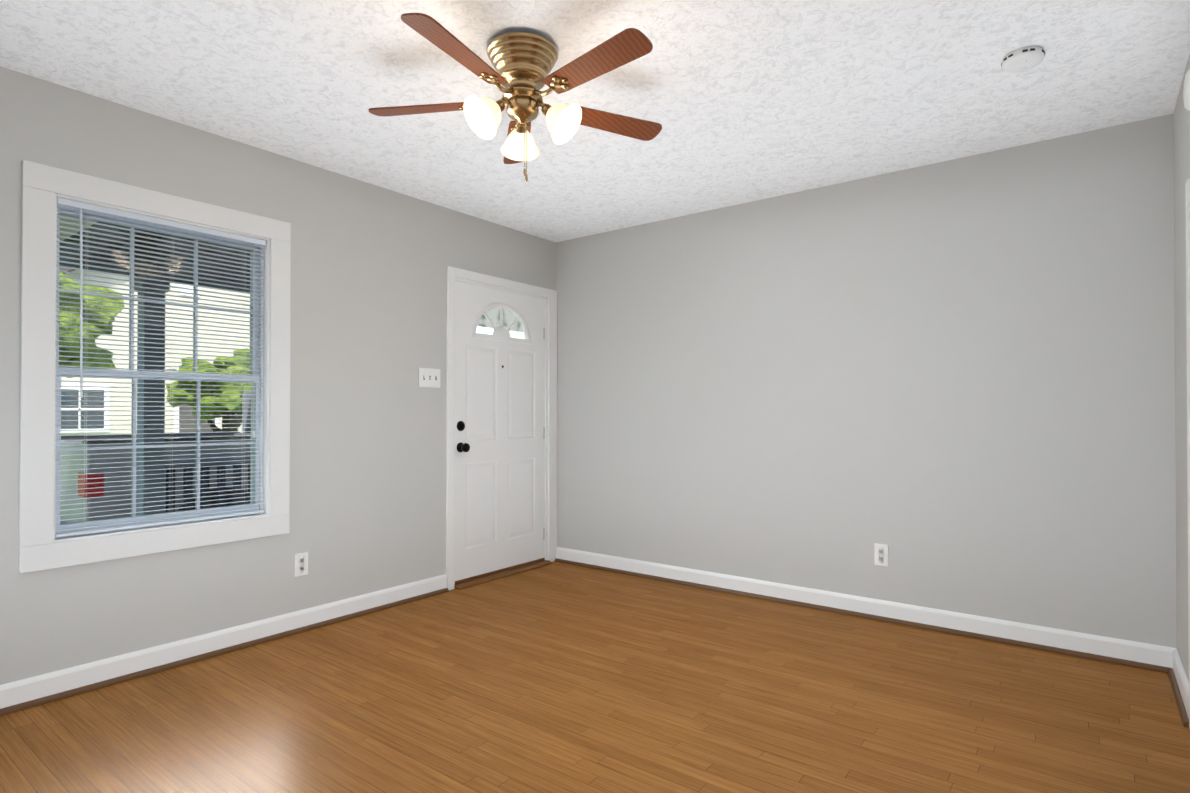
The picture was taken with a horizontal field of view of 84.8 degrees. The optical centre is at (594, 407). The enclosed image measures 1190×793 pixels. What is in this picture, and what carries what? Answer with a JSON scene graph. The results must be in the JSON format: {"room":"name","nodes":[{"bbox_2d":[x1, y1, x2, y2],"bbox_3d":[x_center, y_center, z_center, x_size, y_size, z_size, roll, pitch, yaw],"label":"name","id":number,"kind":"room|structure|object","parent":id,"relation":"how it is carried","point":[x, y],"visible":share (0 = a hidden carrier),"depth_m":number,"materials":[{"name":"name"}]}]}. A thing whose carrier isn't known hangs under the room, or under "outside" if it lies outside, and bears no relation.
{"room":"empty living room","nodes":[
{"label":"empty living room","id":0,"kind":"room"},
{"bbox_2d":[0,66,555,684],"bbox_3d":[-1.669,-0.074,3.339,0.160,2.660,4.620,0,-1,37],"label":"wall","id":1,"kind":"structure","parent":0,"point":[368,280],"depth_m":3.40,"materials":[{"name":"grey paint"}]},
{"bbox_2d":[19,160,290,572],"bbox_3d":[-1.960,-0.157,2.975,0.221,1.582,1.058,0,-1,37],"label":"window","id":2,"kind":"structure","parent":1,"relation":"in","point":[49,196],"depth_m":2.85,"materials":[{"name":"white paint"}]},
{"bbox_2d":[0,574,448,715],"bbox_3d":[-1.917,1.098,2.848,0.030,0.107,3.231,0,-1,37],"label":"baseboard","id":3,"kind":"structure","parent":1,"relation":"attached to","point":[26,693],"depth_m":2.97,"materials":[{"name":"white paint"}]},
{"bbox_2d":[295,552,307,576],"bbox_3d":[-1.523,0.811,3.384,0.009,0.118,0.072,0,-1,37],"label":"electrical outlet","id":4,"kind":"object","parent":1,"relation":"attached to","point":[301,564],"visible":1,"depth_m":3.38,"materials":[{"name":"white plastic"}]},
{"bbox_2d":[419,368,439,387],"bbox_3d":[-1.020,-0.187,4.041,0.021,0.118,0.165,0,-1,37],"label":"light switch","id":5,"kind":"object","parent":1,"relation":"attached to","point":[429,377],"visible":1,"depth_m":4.04,"materials":[{"name":"white plastic"}]},
{"bbox_2d":[446,266,556,589],"bbox_3d":[-0.689,0.132,4.622,0.263,2.065,1.064,0,-1,37],"label":"entry door","id":6,"kind":"structure","parent":1,"relation":"in","point":[501,427],"depth_m":4.54,"materials":[{"name":"white paint"}]},
{"bbox_2d":[0,561,1189,792],"bbox_3d":[-0.190,1.198,2.202,3.560,0.100,4.300,0,-1,37],"label":"floor","id":7,"kind":"structure","parent":0,"point":[558,677],"depth_m":2.47,"materials":[{"name":"brown wood"}]},
{"bbox_2d":[0,0,1189,241],"bbox_3d":[-0.190,-1.352,2.221,3.560,0.120,4.300,0,-1,37],"label":"ceiling","id":8,"kind":"structure","parent":0,"point":[746,100],"depth_m":2.59,"materials":[{"name":"white paint"}]},
{"bbox_2d":[368,13,661,181],"bbox_3d":[-0.248,-1.046,2.303,1.089,0.491,1.099,0,-1,37],"label":"ceiling fan","id":9,"kind":"object","parent":8,"relation":"hanging from","point":[523,63],"visible":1,"depth_m":2.26,"materials":[{"name":"brown wood"}]},
{"bbox_2d":[1001,46,1044,72],"bbox_3d":[1.565,-1.270,2.385,0.134,0.042,0.135,0,-1,37],"label":"smoke detector","id":10,"kind":"object","parent":8,"relation":"attached to","point":[1022,59],"visible":0.98,"depth_m":2.35,"materials":[{"name":"white plastic"}]},
{"bbox_2d":[556,114,1176,647],"bbox_3d":[1.225,-0.070,3.936,3.720,2.660,0.160,0,-1,37],"label":"wall","id":11,"kind":"structure","parent":0,"point":[950,384],"depth_m":3.49,"materials":[{"name":"grey paint"}]},
{"bbox_2d":[555,547,1176,672],"bbox_3d":[1.110,1.105,3.895,3.542,0.107,0.030,0,-1,37],"label":"baseboard","id":12,"kind":"structure","parent":11,"relation":"attached to","point":[1152,657],"depth_m":3.48,"materials":[{"name":"white paint"}]},
{"bbox_2d":[874,543,887,565],"bbox_3d":[1.565,0.802,3.564,0.072,0.118,0.009,0,-1,37],"label":"electrical outlet","id":13,"kind":"object","parent":11,"relation":"attached to","point":[880,554],"visible":1,"depth_m":3.56,"materials":[{"name":"white plastic"}]},
{"bbox_2d":[1173,54,1189,681],"bbox_3d":[1.241,-0.091,1.020,0.160,2.660,4.460,0,-1,37],"label":"wall","id":14,"kind":"structure","parent":0,"point":[1181,129],"depth_m":2.64,"materials":[{"name":"grey paint"}]},
{"bbox_2d":[1168,649,1188,727],"bbox_3d":[2.319,1.096,2.585,0.030,0.107,0.615,0,-1,37],"label":"baseboard","id":15,"kind":"structure","parent":14,"relation":"attached to","point":[1178,679],"depth_m":2.56,"materials":[{"name":"white paint"}]},
{"bbox_2d":[1183,69,1189,110],"bbox_3d":[1.972,-1.053,2.155,0.042,0.134,0.135,0,-1,37],"label":"smoke detector","id":16,"kind":"object","parent":14,"relation":"attached to","point":[1186,93],"visible":1,"depth_m":2.14,"materials":[{"name":"white plastic"}]},
{"bbox_2d":[1185,179,1189,727],"bbox_3d":[1.890,0.165,1.875,0.187,1.957,1.042,0,-1,37],"label":"trim","id":17,"kind":"structure","parent":14,"relation":"attached to","point":[1187,191],"depth_m":2.31,"materials":[{"name":"white paint"}]},
{"label":"outside","id":18,"kind":"structure","parent":0,"visible":0},
{"bbox_3d":[-36.162,2.019,32.315,89.828,0.300,120.000,0,-1,37],"label":"ground","id":19,"kind":"structure","parent":18,"visible":0},
{"bbox_2d":[59,272,123,377],"bbox_3d":[-8.690,-0.226,9.423,3.180,3.977,2.934,0,-1,37],"label":"tree","id":20,"kind":"object","parent":19,"relation":"on","point":[85,326],"depth_m":9.36,"materials":[{"name":"green plant"}]},
{"bbox_2d":[59,267,249,434],"bbox_3d":[-15.359,-1.543,21.138,11.300,6.660,11.800,0,-1,37],"label":"neighbor house","id":21,"kind":"structure","parent":19,"relation":"on","point":[180,410],"depth_m":16.97,"materials":[{"name":"beige wood"}]},
{"bbox_2d":[166,348,250,431],"bbox_3d":[-6.868,0.325,12.212,2.197,2.924,2.027,0,-1,37],"label":"tree","id":22,"kind":"object","parent":19,"relation":"on","point":[230,408],"depth_m":11.64,"materials":[{"name":"green plant"}]},
{"bbox_3d":[-1.272,1.444,5.772,2.148,0.460,5.210,0,-1,37],"label":"porch","id":23,"kind":"object","parent":19,"relation":"on","visible":0},
{"bbox_2d":[134,275,169,515],"bbox_3d":[-3.247,0.126,4.765,0.180,2.160,0.180,0,-1,37],"label":"porch column","id":24,"kind":"structure","parent":23,"relation":"on","point":[150,461],"depth_m":4.72,"materials":[{"name":"grey paint"}]},
{"bbox_3d":[-1.719,0.141,6.770,0.180,2.160,0.180,0,-1,37],"label":"porch column","id":25,"kind":"structure","parent":0,"visible":0},
{"bbox_2d":[59,214,249,292],"bbox_3d":[-1.387,-1.345,5.899,2.458,0.800,5.900,0,-1,37],"label":"porch roof","id":26,"kind":"structure","parent":25,"relation":"on","point":[147,258],"depth_m":4.30,"materials":[{"name":"paint"}]},
{"bbox_2d":[164,457,250,512],"bbox_3d":[-1.892,0.773,6.538,0.090,0.722,4.330,0,-1,37],"label":"porch railing","id":27,"kind":"object","parent":25,"relation":"attached to","point":[205,471],"depth_m":5.04,"materials":[{"name":"paint"}]},
{"bbox_3d":[-7.302,1.667,10.322,12.400,0.080,120.000,0,-1,37],"label":"street","id":28,"kind":"object","parent":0,"visible":0},
{"bbox_2d":[60,391,250,523],"bbox_3d":[-3.329,0.741,8.159,2.390,1.900,5.735,0,-1,37],"label":"porch railing","id":29,"kind":"object","parent":28,"relation":"on","point":[246,404],"depth_m":5.68,"materials":[{"name":"grey wood"}]}
]}

